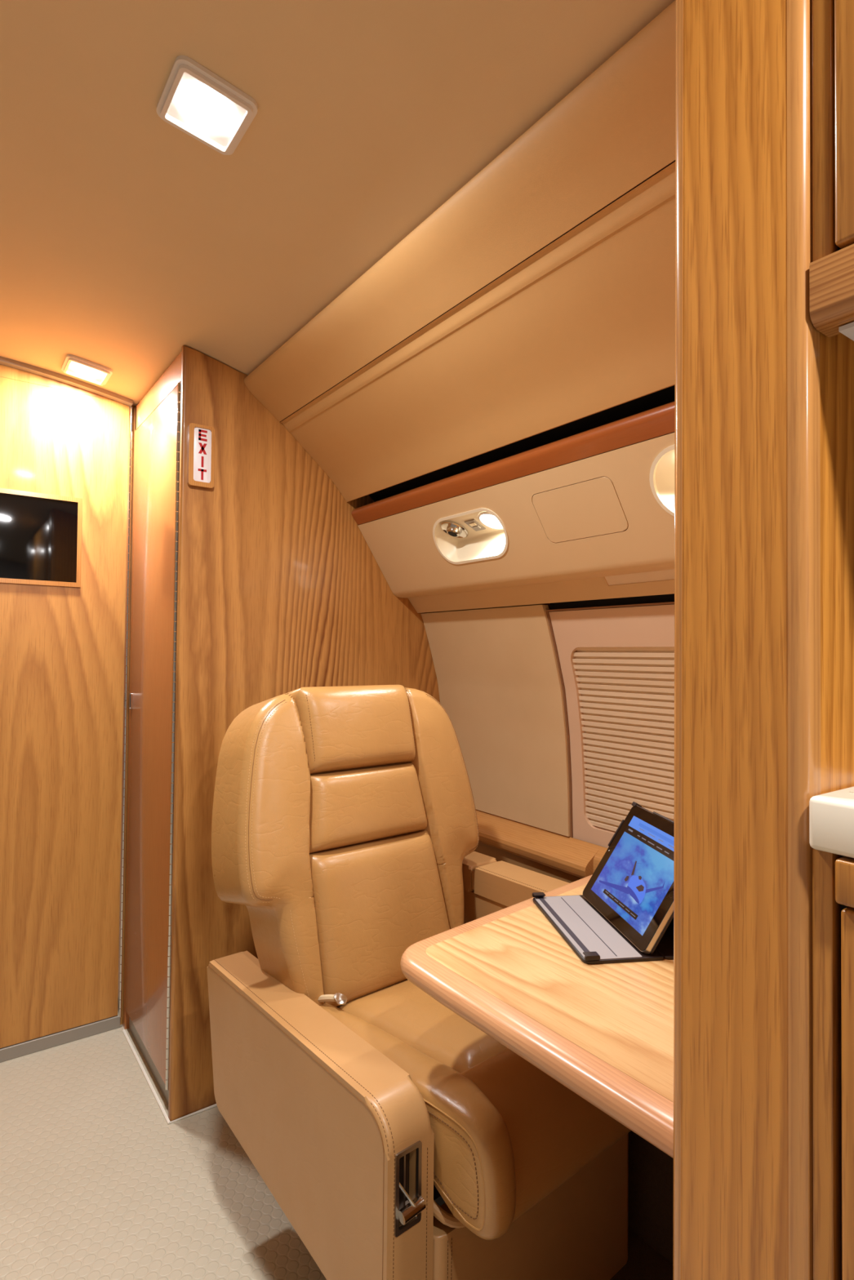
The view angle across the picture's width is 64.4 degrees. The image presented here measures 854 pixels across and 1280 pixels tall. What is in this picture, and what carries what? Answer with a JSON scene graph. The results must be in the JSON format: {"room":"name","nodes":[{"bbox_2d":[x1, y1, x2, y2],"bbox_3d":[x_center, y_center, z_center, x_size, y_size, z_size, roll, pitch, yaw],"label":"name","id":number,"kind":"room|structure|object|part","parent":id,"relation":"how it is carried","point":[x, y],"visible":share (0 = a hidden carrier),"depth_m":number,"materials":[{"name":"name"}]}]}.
{"room":"aircraft cabin","nodes":[
{"label":"aircraft cabin","id":0,"kind":"room"},
{"bbox_2d":[111,399,135,1024],"bbox_3d":[-1.281,0.149,1.766,2.700,1.950,0.048,1,-1,-36],"label":"wall","id":1,"kind":"structure","parent":0,"point":[132,406],"depth_m":2.02,"materials":[{"name":"brown wood"}]},
{"bbox_2d":[0,364,111,399],"bbox_3d":[-1.255,-0.735,1.759,0.800,0.044,0.011,1,-1,-36],"label":"trim","id":2,"kind":"structure","parent":1,"relation":"attached to","point":[6,371],"depth_m":1.88,"materials":[{"name":"brown wood"}]},
{"bbox_2d":[0,1015,119,1062],"bbox_3d":[-1.337,1.105,1.672,1.078,0.034,0.015,1,-1,-36],"label":"baseboard","id":3,"kind":"structure","parent":1,"relation":"attached to","point":[10,1052],"depth_m":1.89,"materials":[{"name":"grey metal"}]},
{"bbox_2d":[0,376,133,1048],"bbox_3d":[-1.326,0.189,1.691,1.081,1.807,0.017,1,-1,-36],"label":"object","id":4,"kind":"structure","parent":1,"relation":"in","point":[64,651],"depth_m":1.91,"materials":[{"name":"brown wood"}]},
{"bbox_2d":[0,488,82,587],"bbox_3d":[-1.151,-0.281,1.821,0.402,0.254,0.012,1,-1,-36],"label":"wall monitor","id":5,"kind":"object","parent":4,"relation":"attached to","point":[41,533],"visible":1,"depth_m":1.88,"materials":[{"name":"black glass"}]},
{"bbox_2d":[0,355,133,406],"bbox_3d":[-1.310,-0.716,1.694,1.075,0.096,0.027,1,-1,-36],"label":"trim","id":6,"kind":"structure","parent":1,"relation":"attached to","point":[3,361],"depth_m":1.90,"materials":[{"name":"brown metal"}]},
{"bbox_2d":[0,1024,326,1279],"bbox_3d":[-0.025,1.115,-0.003,2.700,0.030,4.450,1,-1,-36],"label":"floor","id":7,"kind":"structure","parent":0,"point":[96,1183],"depth_m":1.40,"materials":[{"name":"beige carpet"}]},
{"bbox_2d":[122,1029,217,1124],"bbox_3d":[-0.562,1.133,1.897,0.441,0.007,0.478,1,-1,-36],"label":"bead","id":8,"kind":"object","parent":7,"relation":"on","point":[151,1086],"visible":0.57,"depth_m":1.67,"materials":[{"name":"beige"}]},
{"bbox_2d":[122,345,439,1121],"bbox_3d":[-0.395,0.222,2.058,0.860,1.836,0.508,1,-1,-36],"label":"partition wall","id":9,"kind":"structure","parent":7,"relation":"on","point":[260,584],"depth_m":1.72,"materials":[{"name":"smooth glossy brown laminate"},{"name":"oak veneer"},{"name":"polished chrome"}]},
{"bbox_3d":[-0.867,0.219,2.012,0.030,1.830,0.030,1,-1,-36],"label":"corner post","id":10,"kind":"part","parent":9,"relation":"part of","materials":[{"name":"brown wood"}]},
{"bbox_3d":[-0.733,0.224,1.816,0.018,1.694,0.438,1,-1,-36],"label":"door","id":11,"kind":"part","parent":9,"relation":"part of","materials":[{"name":"brown wood"}]},
{"bbox_2d":[186,422,214,488],"bbox_3d":[-0.545,-0.444,1.637,0.062,0.149,0.012,1,-1,-36],"label":"exit sign","id":12,"kind":"object","parent":9,"relation":"attached to","point":[201,438],"visible":1,"depth_m":1.63,"materials":[{"name":"white plastic"}]},
{"bbox_3d":[-0.544,-0.446,1.639,0.042,0.130,0.007,1,-1,-36],"label":"sign panel","id":13,"kind":"part","parent":12,"relation":"part of","materials":[{"name":"white plastic"}]},
{"bbox_2d":[672,0,853,1279],"bbox_3d":[0.565,0.203,0.739,0.850,1.836,0.105,1,-1,-36],"label":"wall","id":14,"kind":"structure","parent":7,"relation":"on","point":[764,437],"depth_m":0.48,"materials":[{"name":"brown wood"}]},
{"bbox_3d":[0.201,0.195,0.533,0.018,1.836,0.011,1,-1,-36],"label":"edge moulding","id":15,"kind":"part","parent":14,"relation":"part of","materials":[{"name":"brown wood"}]},
{"bbox_3d":[0.255,0.194,0.458,0.018,1.836,0.013,1,-1,-36],"label":"edge moulding","id":16,"kind":"part","parent":14,"relation":"part of","materials":[{"name":"brown wood"}]},
{"bbox_2d":[808,0,853,341],"bbox_3d":[0.835,-0.462,0.219,0.650,0.510,1.066,1,-1,-36],"label":"upper cabinet","id":17,"kind":"object","parent":14,"relation":"attached to","point":[831,269],"visible":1,"depth_m":0.45,"materials":[{"name":"brown wood"}]},
{"bbox_2d":[808,243,853,341],"bbox_3d":[0.588,-0.236,0.037,0.044,0.046,1.066,1,-1,-36],"label":"shelf","id":18,"kind":"object","parent":17,"relation":"attached to","point":[831,269],"depth_m":0.45,"materials":[{"name":"brown wood"}]},
{"bbox_3d":[0.425,-0.476,0.241,0.012,0.430,0.520,1,-1,-36],"label":"door","id":19,"kind":"part","parent":17,"relation":"part of","materials":[{"name":"brown wood"}]},
{"bbox_2d":[812,848,853,1279],"bbox_3d":[0.834,0.626,0.204,0.684,0.974,1.066,1,-1,-36],"label":"base cabinet","id":20,"kind":"object","parent":7,"relation":"on","point":[833,874],"visible":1,"depth_m":0.44,"materials":[{"name":"brown wood"}]},
{"bbox_2d":[808,786,853,857],"bbox_3d":[0.859,0.121,0.229,0.734,0.036,1.066,1,-1,-36],"label":"countertop","id":21,"kind":"structure","parent":20,"relation":"on","point":[831,814],"depth_m":0.43,"materials":[{"name":"beige stone"}]},
{"bbox_3d":[0.417,0.151,0.226,0.016,0.028,0.520,1,-1,-36],"label":"drawer","id":22,"kind":"part","parent":20,"relation":"part of","materials":[{"name":"brown wood"}]},
{"bbox_3d":[0.415,0.609,0.216,0.012,0.880,0.518,1,-1,-36],"label":"door","id":23,"kind":"part","parent":20,"relation":"part of","materials":[{"name":"brown wood"}]},
{"bbox_3d":[0.299,1.123,1.079,0.395,0.006,0.777,1,-1,-36],"label":"carpet","id":24,"kind":"object","parent":7,"relation":"on","visible":0},
{"bbox_2d":[206,684,631,1279],"bbox_3d":[0.022,0.608,1.285,0.650,1.025,0.729,2,-2,-40],"label":"seat","id":25,"kind":"object","parent":24,"relation":"on","point":[397,1139],"visible":0.88,"depth_m":1.19,"materials":[{"name":"beige leather"}]},
{"bbox_3d":[-0.217,0.795,1.147,0.080,0.323,0.607,2,-2,-40],"label":"armrest","id":26,"kind":"part","parent":25,"relation":"part of","materials":[{"name":"beige leather"}]},
{"bbox_3d":[-0.146,0.412,1.443,0.587,0.614,0.275,2,-2,-40],"label":"backrest","id":27,"kind":"part","parent":25,"relation":"part of","materials":[{"name":"beige leather"}]},
{"bbox_2d":[309,763,426,853],"bbox_3d":[-0.126,0.342,1.400,0.296,0.150,0.088,2,-2,-40],"label":"cushion","id":28,"kind":"object","parent":25,"relation":"on","point":[364,807],"depth_m":1.37,"materials":[{"name":"beige leather"}]},
{"bbox_2d":[309,830,449,1007],"bbox_3d":[-0.088,0.550,1.368,0.326,0.278,0.114,2,-2,-40],"label":"cushion","id":29,"kind":"object","parent":25,"relation":"on","point":[371,899],"depth_m":1.31,"materials":[{"name":"beige leather"}]},
{"bbox_3d":[0.009,0.800,1.308,0.440,0.085,0.460,2,-2,-40],"label":"seat frame","id":30,"kind":"part","parent":25,"relation":"part of","materials":[{"name":"beige leather"}]},
{"bbox_3d":[-0.033,0.777,0.918,0.032,0.012,0.018,2,-2,-40],"label":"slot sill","id":31,"kind":"part","parent":25,"relation":"part of","materials":[{"name":"brown wood"}]},
{"bbox_3d":[-0.026,0.737,0.912,0.044,0.107,0.005,2,-2,-40],"label":"lever frame","id":32,"kind":"part","parent":25,"relation":"part of","materials":[{"name":"silver metal"}]},
{"bbox_3d":[-0.029,0.744,0.907,0.034,0.046,0.005,0,-1,10],"label":"lever","id":33,"kind":"part","parent":25,"relation":"part of","materials":[{"name":"silver metal"}]},
{"bbox_2d":[337,979,506,1073],"bbox_3d":[0.048,0.707,1.228,0.332,0.120,0.355,2,-2,-40],"label":"seat cushion","id":34,"kind":"object","parent":25,"relation":"on","point":[426,1033],"depth_m":1.14,"materials":[{"name":"beige leather"}]},
{"bbox_3d":[0.244,0.732,1.453,0.080,0.302,0.500,2,-2,-40],"label":"armrest","id":35,"kind":"part","parent":25,"relation":"part of","materials":[{"name":"beige leather"}]},
{"bbox_2d":[0,0,674,406],"bbox_3d":[0.007,-0.751,0.016,1.340,0.126,4.400,1,-1,-36],"label":"ceiling","id":36,"kind":"structure","parent":0,"point":[128,241],"depth_m":1.01,"materials":[{"name":"beige paint"}]},
{"bbox_2d":[61,354,112,386],"bbox_3d":[-0.921,-0.729,1.837,0.112,0.026,0.120,1,-1,-36],"label":"recessed light","id":37,"kind":"object","parent":36,"relation":"in","point":[73,366],"visible":1,"depth_m":1.82,"materials":[{"name":"white plastic"}]},
{"bbox_2d":[155,55,257,155],"bbox_3d":[-0.310,-0.744,0.953,0.112,0.025,0.120,1,-1,-36],"label":"recessed light","id":38,"kind":"object","parent":36,"relation":"in","point":[193,100],"visible":1,"depth_m":0.94,"materials":[{"name":"white plastic"}]},
{"bbox_2d":[434,528,627,848],"bbox_3d":[0.808,0.196,0.613,0.696,1.850,4.450,1,-1,-36],"label":"wall","id":39,"kind":"structure","parent":0,"point":[548,604],"depth_m":1.81,"materials":[{"name":"beige plastic"}]},
{"bbox_2d":[244,0,675,502],"bbox_3d":[0.106,-0.505,1.299,0.446,0.327,1.323,1,-1,-36],"label":"bin","id":40,"kind":"object","parent":39,"relation":"attached to","point":[534,307],"visible":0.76,"depth_m":1.11,"materials":[{"name":"beige plastic"}]},
{"bbox_3d":[0.025,-0.569,1.241,0.048,0.033,1.323,1,-1,-36],"label":"trim moulding","id":41,"kind":"part","parent":40,"relation":"part of","materials":[{"name":"beige plastic"}]},
{"bbox_3d":[0.101,-0.476,1.295,0.187,0.171,1.323,1,-1,-36],"label":"door","id":42,"kind":"part","parent":40,"relation":"part of","materials":[{"name":"beige plastic"}]},
{"bbox_2d":[351,400,675,613],"bbox_3d":[0.273,-0.232,1.416,0.237,0.284,1.323,1,-1,-36],"label":"panel","id":43,"kind":"object","parent":40,"relation":"attached to","point":[566,507],"visible":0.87,"depth_m":1.39,"materials":[{"name":"beige plastic"}]},
{"bbox_2d":[432,507,508,564],"bbox_3d":[0.103,-0.240,1.589,0.084,0.106,0.258,1,-1,-36],"label":"light","id":44,"kind":"object","parent":43,"relation":"attached to","point":[480,534],"visible":0.97,"depth_m":1.61,"materials":[{"name":"beige plastic"}]},
{"bbox_2d":[440,520,468,537],"bbox_3d":[0.066,-0.268,1.644,0.066,0.033,0.072,1,-1,-36],"label":"air vent","id":45,"kind":"object","parent":44,"relation":"attached to","point":[448,529],"depth_m":1.63,"materials":[{"name":"silver metal"}]},
{"bbox_2d":[464,519,485,531],"bbox_3d":[0.112,-0.268,1.585,0.037,0.019,0.034,1,-1,-36],"label":"switch plate","id":46,"kind":"object","parent":44,"relation":"attached to","point":[474,525],"depth_m":1.58,"materials":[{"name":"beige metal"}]},
{"bbox_3d":[0.201,-0.352,1.366,0.057,0.046,1.323,1,-1,-36],"label":"rail","id":47,"kind":"part","parent":43,"relation":"part of","materials":[{"name":"brown wood"}]},
{"bbox_3d":[0.550,-0.130,1.170,0.021,0.024,0.601,1,-1,-36],"label":"vent plate","id":48,"kind":"part","parent":43,"relation":"part of","materials":[{"name":"plastic"}]},
{"bbox_2d":[648,444,674,516],"bbox_3d":[0.431,-0.258,1.116,0.083,0.118,0.137,1,-1,-36],"label":"light","id":49,"kind":"object","parent":43,"relation":"attached to","point":[661,478],"visible":0.23,"depth_m":1.16,"materials":[{"name":"beige plastic"}]},
{"bbox_3d":[0.434,-0.259,1.118,0.075,0.105,0.125,1,-1,-36],"label":"lamp shade","id":50,"kind":"part","parent":49,"relation":"part of","materials":[{"name":"beige plastic"}]},
{"bbox_2d":[420,604,569,836],"bbox_3d":[0.172,0.202,1.845,0.116,0.564,0.500,1,-1,-36],"label":"panel","id":51,"kind":"object","parent":39,"relation":"attached to","point":[500,689],"visible":0.83,"depth_m":1.80,"materials":[{"name":"beige plastic"}]},
{"bbox_2d":[473,841,581,883],"bbox_3d":[0.397,0.705,1.493,0.102,0.301,1.323,1,-1,-36],"label":"panel","id":52,"kind":"object","parent":39,"relation":"attached to","point":[500,855],"visible":0.02,"depth_m":1.75,"materials":[{"name":"beige leather"}]},
{"bbox_2d":[475,809,608,878],"bbox_3d":[0.422,0.517,1.514,0.056,0.073,1.323,1,-1,-36],"label":"window ledge","id":53,"kind":"object","parent":52,"relation":"attached to","point":[580,859],"visible":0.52,"depth_m":1.69,"materials":[{"name":"brown leather"}]},
{"bbox_2d":[400,874,673,1158],"bbox_3d":[0.345,0.493,1.024,0.693,0.072,0.598,1,-1,-36],"label":"table","id":54,"kind":"object","parent":53,"relation":"attached to","point":[604,1032],"visible":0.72,"depth_m":0.84,"materials":[{"name":"brown wood"}]},
{"bbox_2d":[532,801,674,964],"bbox_3d":[0.314,0.373,1.089,0.224,0.169,0.254,1,-1,-8],"label":"tablet case","id":55,"kind":"object","parent":54,"relation":"on","point":[592,937],"visible":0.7,"depth_m":1.04,"materials":[{"name":"black leather"}]},
{"bbox_2d":[582,805,673,954],"bbox_3d":[0.344,0.374,1.094,0.106,0.162,0.241,1,-1,-8],"label":"tablet","id":56,"kind":"object","parent":55,"relation":"in","point":[632,885],"visible":0.94,"depth_m":1.08,"materials":[{"name":"glass"}]},
{"bbox_2d":[546,593,674,848],"bbox_3d":[0.566,0.190,1.314,0.116,0.578,0.824,1,-1,-36],"label":"window","id":57,"kind":"structure","parent":39,"relation":"in","point":[642,620],"depth_m":1.57,"materials":[{"name":"brown plastic"}]},
{"bbox_2d":[572,646,674,831],"bbox_3d":[0.586,0.230,1.322,0.074,0.447,0.770,1,-1,-36],"label":"pleated shade","id":58,"kind":"object","parent":57,"relation":"attached to","point":[627,696],"visible":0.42,"depth_m":1.52,"materials":[{"name":"fabric"}]},
{"bbox_2d":[627,1130,673,1264],"bbox_3d":[0.335,0.989,1.444,0.084,0.290,1.323,1,-1,-36],"label":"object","id":59,"kind":"structure","parent":39,"relation":"attached to","point":[651,1170],"depth_m":1.27,"materials":[{"name":"black"}]}
]}

